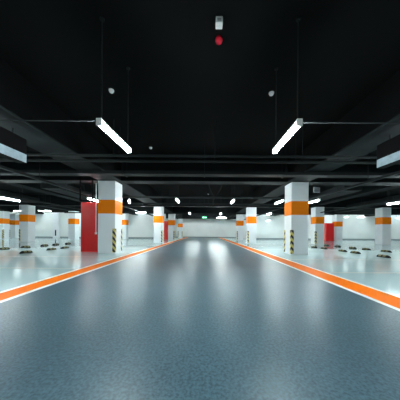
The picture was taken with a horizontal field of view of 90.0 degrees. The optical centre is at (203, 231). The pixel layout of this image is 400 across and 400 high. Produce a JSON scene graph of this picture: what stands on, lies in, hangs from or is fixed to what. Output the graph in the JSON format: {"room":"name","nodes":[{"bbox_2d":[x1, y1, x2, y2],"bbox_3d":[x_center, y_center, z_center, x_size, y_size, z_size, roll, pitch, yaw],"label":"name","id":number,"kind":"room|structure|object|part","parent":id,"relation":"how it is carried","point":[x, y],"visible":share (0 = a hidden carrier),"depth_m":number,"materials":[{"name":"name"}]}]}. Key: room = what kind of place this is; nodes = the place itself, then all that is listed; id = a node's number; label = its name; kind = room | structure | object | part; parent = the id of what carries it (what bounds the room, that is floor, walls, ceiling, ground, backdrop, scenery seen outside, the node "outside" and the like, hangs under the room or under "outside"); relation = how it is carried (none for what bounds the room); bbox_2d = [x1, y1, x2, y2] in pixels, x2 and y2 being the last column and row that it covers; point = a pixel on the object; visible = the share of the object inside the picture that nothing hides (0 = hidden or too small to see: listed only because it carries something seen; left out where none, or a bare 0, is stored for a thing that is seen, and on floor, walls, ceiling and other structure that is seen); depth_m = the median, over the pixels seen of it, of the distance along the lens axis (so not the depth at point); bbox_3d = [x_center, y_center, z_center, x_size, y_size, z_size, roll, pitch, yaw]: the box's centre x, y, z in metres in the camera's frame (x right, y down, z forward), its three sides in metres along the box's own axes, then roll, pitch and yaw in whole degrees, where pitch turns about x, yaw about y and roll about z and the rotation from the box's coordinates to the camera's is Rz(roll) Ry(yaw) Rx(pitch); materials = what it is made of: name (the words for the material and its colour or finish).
{"room":"parking garage","nodes":[
{"label":"parking garage","id":0,"kind":"room"},
{"bbox_2d":[10,212,167,236],"bbox_3d":[-20.291,-1.249,33.200,27.400,4.200,7.400,0,0,0],"label":"wall","id":1,"kind":"structure","parent":0,"point":[140,225],"depth_m":29.50,"materials":[{"name":"white paint"}]},
{"bbox_2d":[35,236,153,237],"bbox_3d":[-20.306,0.771,29.485,27.400,0.160,0.030,0,0,0],"label":"baseboard","id":2,"kind":"structure","parent":1,"relation":"attached to","point":[35,236],"depth_m":29.47,"materials":[{"name":"grey"}]},
{"bbox_2d":[0,0,399,197],"bbox_3d":[0.024,-3.300,13.950,68.000,0.200,45.900,0,0,0],"label":"ceiling","id":3,"kind":"structure","parent":0,"point":[181,82],"depth_m":3.85,"materials":[{"name":"black paint"}]},
{"bbox_2d":[0,185,39,202],"bbox_3d":[-12.980,-2.745,12.700,1.040,1.100,5.000,0,0,0],"label":"air duct","id":4,"kind":"object","parent":3,"relation":"hanging from","point":[1,191],"visible":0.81,"depth_m":13.69,"materials":[{"name":"black metal"}]},
{"bbox_2d":[0,206,43,213],"bbox_3d":[-23.979,-3.001,10.250,0.700,0.750,38.500,0,0,0],"label":"ceiling beam","id":5,"kind":"structure","parent":3,"relation":"attached to","point":[6,208],"depth_m":24.17,"materials":[{"name":"black paint"}]},
{"bbox_2d":[0,189,74,210],"bbox_3d":[-16.179,-2.944,10.250,0.700,0.750,38.500,0,0,0],"label":"ceiling beam","id":6,"kind":"structure","parent":3,"relation":"attached to","point":[53,207],"depth_m":21.04,"materials":[{"name":"black paint"}]},
{"bbox_2d":[0,186,80,209],"bbox_3d":[-9.961,-2.452,8.150,0.142,1.642,18.300,0,0,0],"label":"cable tray","id":7,"kind":"object","parent":3,"relation":"hanging from","point":[22,186],"depth_m":10.99,"materials":[{"name":"black metal"}]},
{"bbox_3d":[-9.938,-1.717,10.200,0.084,0.172,1.144,0,0,0],"label":"tube light","id":8,"kind":"part","parent":7,"relation":"part of","materials":[{"name":"white plastic"}]},
{"bbox_2d":[0,120,93,121],"bbox_3d":[-5.302,-2.447,2.960,7.360,1.584,0.028,0,0,0],"label":"ceiling pipe","id":9,"kind":"object","parent":3,"relation":"hanging from","point":[0,120],"visible":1,"depth_m":2.95,"materials":[{"name":"grey metal"}]},
{"bbox_2d":[44,194,50,211],"bbox_3d":[-12.482,-2.471,16.000,0.084,1.642,0.644,0,0,0],"label":"tube light","id":10,"kind":"object","parent":3,"relation":"hanging from","point":[45,194],"visible":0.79,"depth_m":15.78,"materials":[{"name":"white plastic"}]},
{"bbox_2d":[41,183,97,201],"bbox_3d":[-7.880,-2.733,12.700,0.940,1.050,5.000,0,0,0],"label":"air duct","id":11,"kind":"object","parent":3,"relation":"hanging from","point":[46,186],"visible":0.48,"depth_m":11.27,"materials":[{"name":"black metal"}]},
{"bbox_2d":[4,183,137,214],"bbox_3d":[-10.079,-2.899,10.250,0.700,0.750,38.500,0,0,0],"label":"ceiling beam","id":12,"kind":"structure","parent":3,"relation":"attached to","point":[31,186],"depth_m":12.15,"materials":[{"name":"black paint"}]},
{"bbox_2d":[0,152,153,215],"bbox_3d":[-5.642,-2.506,12.000,0.100,1.470,32.000,0,0,0],"label":"cable tray","id":13,"kind":"object","parent":3,"relation":"hanging from","point":[1,166],"visible":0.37,"depth_m":7.00,"materials":[{"name":"black metal"}]},
{"bbox_2d":[80,176,92,200],"bbox_3d":[-5.053,-2.277,8.600,0.560,1.920,0.042,0,0,0],"label":"frame","id":14,"kind":"object","parent":3,"relation":"hanging from","point":[80,176],"visible":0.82,"depth_m":8.58,"materials":[{"name":"black metal"}]},
{"bbox_2d":[0,58,181,218],"bbox_3d":[-4.273,-2.338,13.750,0.980,0.046,45.500,0,0,0],"label":"ceiling beam","id":15,"kind":"structure","parent":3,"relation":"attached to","point":[37,139],"depth_m":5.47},
{"bbox_2d":[0,126,26,162],"bbox_3d":[-4.253,-1.961,3.900,0.186,0.700,1.600,0,0,0],"label":"hanging sign","id":16,"kind":"object","parent":15,"relation":"hanging from","point":[13,147],"visible":1,"depth_m":4.37,"materials":[{"name":"black metal"}]},
{"bbox_2d":[96,16,130,152],"bbox_3d":[-1.512,-2.390,3.460,0.084,1.642,1.054,0,0,3],"label":"tube light","id":17,"kind":"object","parent":3,"relation":"hanging from","point":[100,122],"visible":1,"depth_m":3.16,"materials":[{"name":"white plastic"}]},
{"bbox_3d":[-1.536,-2.441,3.006,0.070,1.540,0.070,0,0,3],"label":"hanger rod","id":18,"kind":"part","parent":17,"relation":"part of","materials":[{"name":"black paint"}]},
{"bbox_3d":[-1.488,-2.441,3.914,0.070,1.540,0.070,0,0,3],"label":"hanger rod","id":19,"kind":"part","parent":17,"relation":"part of","materials":[{"name":"black paint"}]},
{"bbox_2d":[175,184,178,202],"bbox_3d":[-1.353,-2.389,10.200,0.084,1.642,1.054,0,0,0],"label":"tube light","id":20,"kind":"object","parent":3,"relation":"hanging from","point":[176,198],"visible":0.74,"depth_m":10.65,"materials":[{"name":"white plastic"}]},
{"bbox_2d":[64,208,334,214],"bbox_3d":[-0.481,-2.561,21.500,29.000,1.284,0.132,0,0,0],"label":"ceiling pipe","id":21,"kind":"object","parent":3,"relation":"hanging from","point":[278,208],"visible":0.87,"depth_m":21.45,"materials":[{"name":"black metal"}]},
{"bbox_2d":[0,161,399,185],"bbox_3d":[0.020,-2.755,9.400,68.000,0.890,0.600,0,0,0],"label":"ceiling beam","id":22,"kind":"structure","parent":3,"relation":"attached to","point":[125,166],"depth_m":9.10,"materials":[{"name":"black paint"}]},
{"bbox_2d":[95,183,96,233],"bbox_3d":[-5.212,-1.118,9.663,0.080,2.460,0.066,0,0,0],"label":"conduit pipe","id":23,"kind":"object","parent":22,"relation":"attached to","point":[96,183],"visible":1,"depth_m":9.65,"materials":[{"name":"white plastic"}]},
{"bbox_2d":[0,145,399,177],"bbox_3d":[0.019,-2.650,7.550,26.000,1.100,0.420,0,0,0],"label":"cable tray","id":24,"kind":"object","parent":3,"relation":"hanging from","point":[204,173],"visible":0.89,"depth_m":7.37,"materials":[{"name":"black metal"}]},
{"bbox_3d":[0.016,-2.185,7.720,26.000,0.110,0.016,0,0,0],"label":"rail","id":25,"kind":"part","parent":24,"relation":"part of","materials":[{"name":"black metal"}]},
{"bbox_3d":[0.016,-2.185,7.380,26.000,0.110,0.016,0,0,0],"label":"rail","id":26,"kind":"part","parent":24,"relation":"part of","materials":[{"name":"black metal"}]},
{"bbox_2d":[0,195,399,208],"bbox_3d":[0.020,-2.755,18.300,68.000,0.890,0.600,0,0,0],"label":"ceiling beam","id":27,"kind":"structure","parent":3,"relation":"attached to","point":[54,199],"depth_m":18.00,"materials":[{"name":"black paint"}]},
{"bbox_2d":[0,127,399,163],"bbox_3d":[0.019,-2.662,6.150,24.000,1.077,0.096,0,0,0],"label":"ceiling pipe","id":28,"kind":"object","parent":3,"relation":"hanging from","point":[28,160],"visible":0.94,"depth_m":6.12,"materials":[{"name":"black metal"}]},
{"bbox_2d":[0,206,399,214],"bbox_3d":[0.020,-2.755,24.800,68.000,0.890,0.600,0,0,0],"label":"ceiling beam","id":29,"kind":"structure","parent":3,"relation":"attached to","point":[371,211],"depth_m":24.50,"materials":[{"name":"black paint"}]},
{"bbox_2d":[166,214,235,218],"bbox_3d":[0.020,-2.755,34.900,13.200,0.890,0.600,0,0,0],"label":"ceiling beam","id":30,"kind":"structure","parent":3,"relation":"attached to","point":[184,216],"depth_m":34.60,"materials":[{"name":"black paint"}]},
{"bbox_2d":[26,120,376,158],"bbox_3d":[0.019,-2.664,5.720,24.000,1.071,0.084,0,0,0],"label":"ceiling pipe","id":31,"kind":"object","parent":3,"relation":"hanging from","point":[27,154],"visible":0.94,"depth_m":5.69,"materials":[{"name":"black metal"}]},
{"bbox_2d":[122,188,284,204],"bbox_3d":[0.019,-2.598,14.600,13.600,1.205,0.112,0,0,0],"label":"ceiling pipe","id":32,"kind":"object","parent":3,"relation":"hanging from","point":[208,188],"visible":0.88,"depth_m":14.56,"materials":[{"name":"black metal"}]},
{"bbox_2d":[139,199,268,207],"bbox_3d":[0.019,-2.610,16.200,10.400,1.180,0.420,0,0,0],"label":"cable tray","id":33,"kind":"object","parent":3,"relation":"hanging from","point":[167,205],"visible":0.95,"depth_m":16.02,"materials":[{"name":"black metal"}]},
{"bbox_3d":[0.015,-2.105,16.030,10.400,0.110,0.016,0,0,0],"label":"rail","id":34,"kind":"part","parent":33,"relation":"part of","materials":[{"name":"black metal"}]},
{"bbox_2d":[97,196,312,198],"bbox_3d":[0.019,-2.628,12.300,13.600,1.144,0.132,0,0,0],"label":"ceiling pipe","id":35,"kind":"object","parent":3,"relation":"hanging from","point":[97,196],"visible":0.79,"depth_m":12.25,"materials":[{"name":"black metal"}]},
{"bbox_2d":[215,35,222,44],"bbox_3d":[0.243,-3.146,3.290,0.124,0.105,0.124,0,0,0],"label":"fire alarm","id":36,"kind":"object","parent":3,"relation":"attached to","point":[218,40],"visible":1,"depth_m":3.26,"materials":[{"name":"red plastic"}]},
{"bbox_2d":[216,16,222,28],"bbox_3d":[0.228,-3.148,3.007,0.104,0.100,0.110,0,0,0],"label":"ceiling speaker","id":37,"kind":"object","parent":3,"relation":"attached to","point":[219,19],"visible":1,"depth_m":2.96,"materials":[{"name":"white plastic"}]},
{"bbox_2d":[272,16,302,153],"bbox_3d":[1.402,-2.369,3.440,0.084,1.642,1.054,0,0,0],"label":"tube light","id":38,"kind":"object","parent":3,"relation":"hanging from","point":[299,121],"visible":1,"depth_m":3.10,"materials":[{"name":"white plastic"}]},
{"bbox_3d":[1.403,-2.420,3.895,0.070,1.540,0.070,0,0,0],"label":"hanger rod","id":39,"kind":"part","parent":38,"relation":"part of","materials":[{"name":"black paint"}]},
{"bbox_3d":[1.403,-2.420,2.985,0.070,1.540,0.070,0,0,0],"label":"hanger rod","id":40,"kind":"part","parent":38,"relation":"part of","materials":[{"name":"black paint"}]},
{"bbox_2d":[225,114,399,219],"bbox_3d":[4.267,-2.276,13.750,0.900,0.046,45.500,0,0,0],"label":"soffit panel","id":41,"kind":"object","parent":3,"relation":"hanging from","point":[368,143],"visible":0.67,"depth_m":5.59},
{"bbox_2d":[226,70,399,217],"bbox_3d":[4.270,-2.734,13.750,0.900,0.870,45.500,0,0,0],"label":"ceiling beam","id":42,"kind":"structure","parent":3,"relation":"attached to","point":[382,105],"depth_m":5.11,"materials":[{"name":"black paint"}]},
{"bbox_2d":[313,185,319,192],"bbox_3d":[5.639,-2.569,10.000,0.440,1.180,0.060,0,0,-25],"label":"panel","id":43,"kind":"object","parent":3,"relation":"hanging from","point":[315,189],"visible":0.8,"depth_m":9.95,"materials":[{"name":"grey metal"}]},
{"bbox_2d":[244,154,399,219],"bbox_3d":[5.638,-2.424,12.000,0.100,1.470,32.000,0,0,0],"label":"cable tray","id":44,"kind":"object","parent":3,"relation":"hanging from","point":[396,172],"visible":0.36,"depth_m":7.27,"materials":[{"name":"black metal"}]},
{"bbox_2d":[270,186,399,215],"bbox_3d":[10.120,-2.751,10.250,0.700,0.750,38.500,0,0,0],"label":"ceiling beam","id":45,"kind":"structure","parent":3,"relation":"attached to","point":[366,190],"depth_m":12.67,"materials":[{"name":"black paint"}]},
{"bbox_2d":[309,185,361,203],"bbox_3d":[7.619,-2.619,13.900,0.940,1.050,7.400,0,0,0],"label":"air duct","id":46,"kind":"object","parent":3,"relation":"hanging from","point":[358,188],"visible":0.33,"depth_m":11.27,"materials":[{"name":"black metal"}]},
{"bbox_2d":[303,122,399,123],"bbox_3d":[5.247,-2.370,2.960,7.540,1.584,0.028,0,0,0],"label":"ceiling pipe","id":47,"kind":"object","parent":3,"relation":"hanging from","point":[303,122],"visible":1,"depth_m":2.95,"materials":[{"name":"grey metal"}]},
{"bbox_2d":[320,198,399,212],"bbox_3d":[10.118,-2.391,8.150,0.100,1.470,18.300,0,0,0],"label":"cable tray","id":48,"kind":"object","parent":3,"relation":"hanging from","point":[399,198],"visible":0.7,"depth_m":12.52,"materials":[{"name":"black metal"}]},
{"bbox_2d":[334,194,399,212],"bbox_3d":[16.220,-2.706,10.250,0.700,0.750,38.500,0,0,0],"label":"ceiling beam","id":49,"kind":"structure","parent":3,"relation":"attached to","point":[342,210],"depth_m":21.52,"materials":[{"name":"black paint"}]},
{"bbox_2d":[346,195,399,208],"bbox_3d":[13.019,-2.555,13.900,1.040,1.100,7.400,0,0,0],"label":"air duct","id":50,"kind":"object","parent":3,"relation":"hanging from","point":[396,196],"visible":0.74,"depth_m":14.95,"materials":[{"name":"black metal"}]},
{"bbox_2d":[377,134,399,167],"bbox_3d":[4.301,-1.899,3.990,0.186,0.700,1.780,0,0,0],"label":"hanging sign","id":51,"kind":"object","parent":3,"relation":"hanging from","point":[388,152],"visible":1,"depth_m":4.57,"materials":[{"name":"black metal"}]},
{"bbox_2d":[0,237,399,295],"bbox_3d":[-0.008,1.100,13.950,68.000,0.200,45.900,0,0,0],"label":"floor","id":52,"kind":"structure","parent":0,"point":[21,270],"depth_m":7.57,"materials":[{"name":"white paint"}]},
{"bbox_2d":[0,211,9,238],"bbox_3d":[-23.791,-0.814,23.696,0.786,3.280,0.786,0,0,0],"label":"concrete pillar","id":53,"kind":"structure","parent":52,"relation":"on","point":[4,215],"depth_m":23.48,"materials":[{"name":"white paint"}]},
{"bbox_2d":[9,214,18,237],"bbox_3d":[-26.099,-0.831,27.596,0.786,3.280,0.786,0,0,0],"label":"concrete pillar","id":54,"kind":"structure","parent":52,"relation":"on","point":[14,218],"depth_m":27.21,"materials":[{"name":"white paint"}]},
{"bbox_2d":[19,250,31,253],"bbox_3d":[-8.007,0.886,9.000,0.170,0.111,0.600,0,0,0],"label":"wheel stop","id":55,"kind":"object","parent":52,"relation":"on","point":[26,251],"visible":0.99,"depth_m":8.94,"materials":[{"name":"black rubber"}]},
{"bbox_2d":[19,205,34,241],"bbox_3d":[-15.899,-0.757,17.996,0.786,3.280,0.786,0,0,0],"label":"concrete pillar","id":56,"kind":"structure","parent":52,"relation":"on","point":[27,216],"depth_m":17.62,"materials":[{"name":"white paint"}]},
{"bbox_2d":[0,267,77,268],"bbox_3d":[-5.887,0.955,5.350,5.040,0.003,0.100,0,0,0],"label":"parking line","id":57,"kind":"object","parent":52,"relation":"on","point":[0,267],"visible":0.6,"depth_m":5.31,"materials":[{"name":"white paint"}]},
{"bbox_2d":[26,256,80,256],"bbox_3d":[-5.887,0.955,7.800,5.040,0.003,0.100,0,0,0],"label":"parking line","id":58,"kind":"object","parent":52,"relation":"on","point":[26,256],"visible":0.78,"depth_m":7.79,"materials":[{"name":"white paint"}]},
{"bbox_2d":[53,212,59,237],"bbox_3d":[-21.591,-1.258,29.262,0.800,4.200,0.425,0,0,0],"label":"pilaster","id":59,"kind":"object","parent":52,"relation":"on","point":[56,216],"visible":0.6,"depth_m":29.07,"materials":[{"name":"white paint"}]},
{"bbox_2d":[68,211,78,239],"bbox_3d":[-15.095,-0.751,23.200,0.778,3.280,0.778,0,0,0],"label":"concrete pillar","id":60,"kind":"structure","parent":52,"relation":"on","point":[73,218],"depth_m":22.82,"materials":[{"name":"white paint"}]},
{"bbox_2d":[81,202,97,251],"bbox_3d":[-5.398,-0.240,9.912,1.180,2.400,0.517,0,0,0],"label":"tall cabinet","id":61,"kind":"object","parent":52,"relation":"on","point":[89,239],"visible":0.47,"depth_m":9.70,"materials":[{"name":"red metal"}]},
{"bbox_2d":[0,237,187,302],"bbox_3d":[-3.057,0.975,13.725,0.520,0.005,45.450,0,0,0],"label":"lane line","id":62,"kind":"object","parent":52,"relation":"on","point":[12,293],"visible":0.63,"depth_m":4.19,"materials":[{"name":"orange paint"}]},
{"bbox_2d":[98,181,121,253],"bbox_3d":[-4.391,-0.672,9.400,0.786,3.280,0.794,0,0,0],"label":"concrete pillar","id":63,"kind":"structure","parent":52,"relation":"on","point":[109,192],"depth_m":9.02,"materials":[{"name":"white paint"}]},
{"bbox_2d":[122,214,128,239],"bbox_3d":[-9.895,-0.713,24.800,0.778,3.280,0.778,0,0,0],"label":"concrete pillar","id":64,"kind":"structure","parent":52,"relation":"on","point":[125,222],"depth_m":24.42,"materials":[{"name":"white paint"}]},
{"bbox_2d":[154,207,163,242],"bbox_3d":[-4.121,-0.670,18.300,0.786,3.280,0.794,0,0,0],"label":"concrete pillar","id":65,"kind":"structure","parent":52,"relation":"on","point":[158,211],"depth_m":17.92,"materials":[{"name":"white paint"}]},
{"bbox_2d":[164,221,167,239],"bbox_3d":[-4.719,-0.195,25.166,0.620,2.320,0.467,0,0,0],"label":"tall cabinet","id":66,"kind":"object","parent":52,"relation":"on","point":[165,222],"visible":0.64,"depth_m":24.98,"materials":[{"name":"red metal"}]},
{"bbox_2d":[168,214,174,239],"bbox_3d":[-3.991,-0.669,24.800,0.786,3.280,0.794,0,0,0],"label":"concrete pillar","id":67,"kind":"structure","parent":52,"relation":"on","point":[171,217],"depth_m":24.42,"materials":[{"name":"white paint"}]},
{"bbox_2d":[178,219,182,237],"bbox_3d":[-4.115,-0.670,34.896,0.794,3.280,0.786,0,0,0],"label":"concrete pillar","id":68,"kind":"structure","parent":52,"relation":"on","point":[180,221],"depth_m":34.52,"materials":[{"name":"white paint"}]},
{"bbox_2d":[0,237,399,399],"bbox_3d":[-0.147,0.997,13.750,5.300,0.003,45.500,0,0,0],"label":"road","id":69,"kind":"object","parent":52,"relation":"on","point":[190,318],"visible":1,"depth_m":1.95,"materials":[{"name":"paint"}]},
{"bbox_2d":[236,214,242,239],"bbox_3d":[4.421,-0.608,24.800,0.786,3.280,0.794,0,0,0],"label":"concrete pillar","id":70,"kind":"structure","parent":52,"relation":"on","point":[239,217],"depth_m":24.42,"materials":[{"name":"white paint"}]},
{"bbox_2d":[246,207,255,243],"bbox_3d":[4.301,-0.609,18.300,0.786,3.280,0.794,0,0,0],"label":"concrete pillar","id":71,"kind":"structure","parent":52,"relation":"on","point":[250,211],"depth_m":17.92,"materials":[{"name":"white paint"}]},
{"bbox_2d":[284,182,308,254],"bbox_3d":[4.321,-0.608,9.400,0.786,3.280,0.794,0,0,0],"label":"concrete pillar","id":72,"kind":"structure","parent":52,"relation":"on","point":[296,209],"depth_m":9.02,"materials":[{"name":"white paint"}]},
{"bbox_2d":[220,238,399,310],"bbox_3d":[2.798,1.018,13.725,0.590,0.005,45.450,0,0,0],"label":"lane line","id":73,"kind":"object","parent":52,"relation":"on","point":[390,300],"visible":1,"depth_m":4.01,"materials":[{"name":"orange paint"}]},
{"bbox_2d":[311,207,323,243],"bbox_3d":[10.200,-0.565,17.996,0.786,3.280,0.786,0,0,0],"label":"concrete pillar","id":74,"kind":"structure","parent":52,"relation":"on","point":[317,218],"depth_m":17.62,"materials":[{"name":"white paint"}]},
{"bbox_2d":[293,259,351,259],"bbox_3d":[5.567,1.039,7.500,4.850,0.003,0.100,0,0,0],"label":"parking line","id":75,"kind":"object","parent":52,"relation":"on","point":[293,259],"visible":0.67,"depth_m":7.49,"materials":[{"name":"white paint"}]},
{"bbox_2d":[324,223,333,240],"bbox_3d":[15.750,0.005,25.166,0.980,2.220,0.467,0,0,0],"label":"tall cabinet","id":76,"kind":"object","parent":52,"relation":"on","point":[328,227],"visible":1,"depth_m":24.98,"materials":[{"name":"red metal"}]},
{"bbox_2d":[332,215,342,240],"bbox_3d":[16.804,-0.517,25.200,0.778,3.280,0.778,0,0,0],"label":"concrete pillar","id":77,"kind":"structure","parent":52,"relation":"on","point":[337,220],"depth_m":24.81,"materials":[{"name":"white paint"}]},
{"bbox_2d":[328,272,394,272],"bbox_3d":[5.567,1.039,5.050,4.850,0.003,0.100,0,0,0],"label":"parking line","id":78,"kind":"object","parent":52,"relation":"on","point":[328,272],"visible":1,"depth_m":5.07,"materials":[{"name":"white paint"}]},
{"bbox_2d":[375,207,390,244],"bbox_3d":[16.104,-0.522,18.000,0.778,3.280,0.778,0,0,0],"label":"concrete pillar","id":79,"kind":"structure","parent":52,"relation":"on","point":[382,215],"depth_m":17.62,"materials":[{"name":"white paint"}]},
{"bbox_2d":[376,254,390,257],"bbox_3d":[7.493,0.999,8.350,0.170,0.111,0.600,0,0,0],"label":"wheel stop","id":80,"kind":"object","parent":52,"relation":"on","point":[378,255],"visible":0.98,"depth_m":8.27,"materials":[{"name":"black rubber"}]},
{"bbox_2d":[175,219,235,236],"bbox_3d":[0.008,-1.100,36.700,13.200,4.200,0.400,0,0,0],"label":"wall","id":81,"kind":"structure","parent":0,"point":[191,227],"depth_m":36.50,"materials":[{"name":"white paint"}]},
{"bbox_2d":[243,214,399,238],"bbox_3d":[20.308,-0.951,33.200,27.400,4.200,7.400,0,0,0],"label":"wall","id":82,"kind":"structure","parent":0,"point":[353,227],"depth_m":29.50,"materials":[{"name":"white paint"}]},
{"bbox_2d":[256,238,399,239],"bbox_3d":[20.293,1.069,29.485,27.400,0.160,0.030,0,0,0],"label":"baseboard","id":83,"kind":"structure","parent":82,"relation":"attached to","point":[256,238],"depth_m":29.47,"materials":[{"name":"grey"}]}
]}

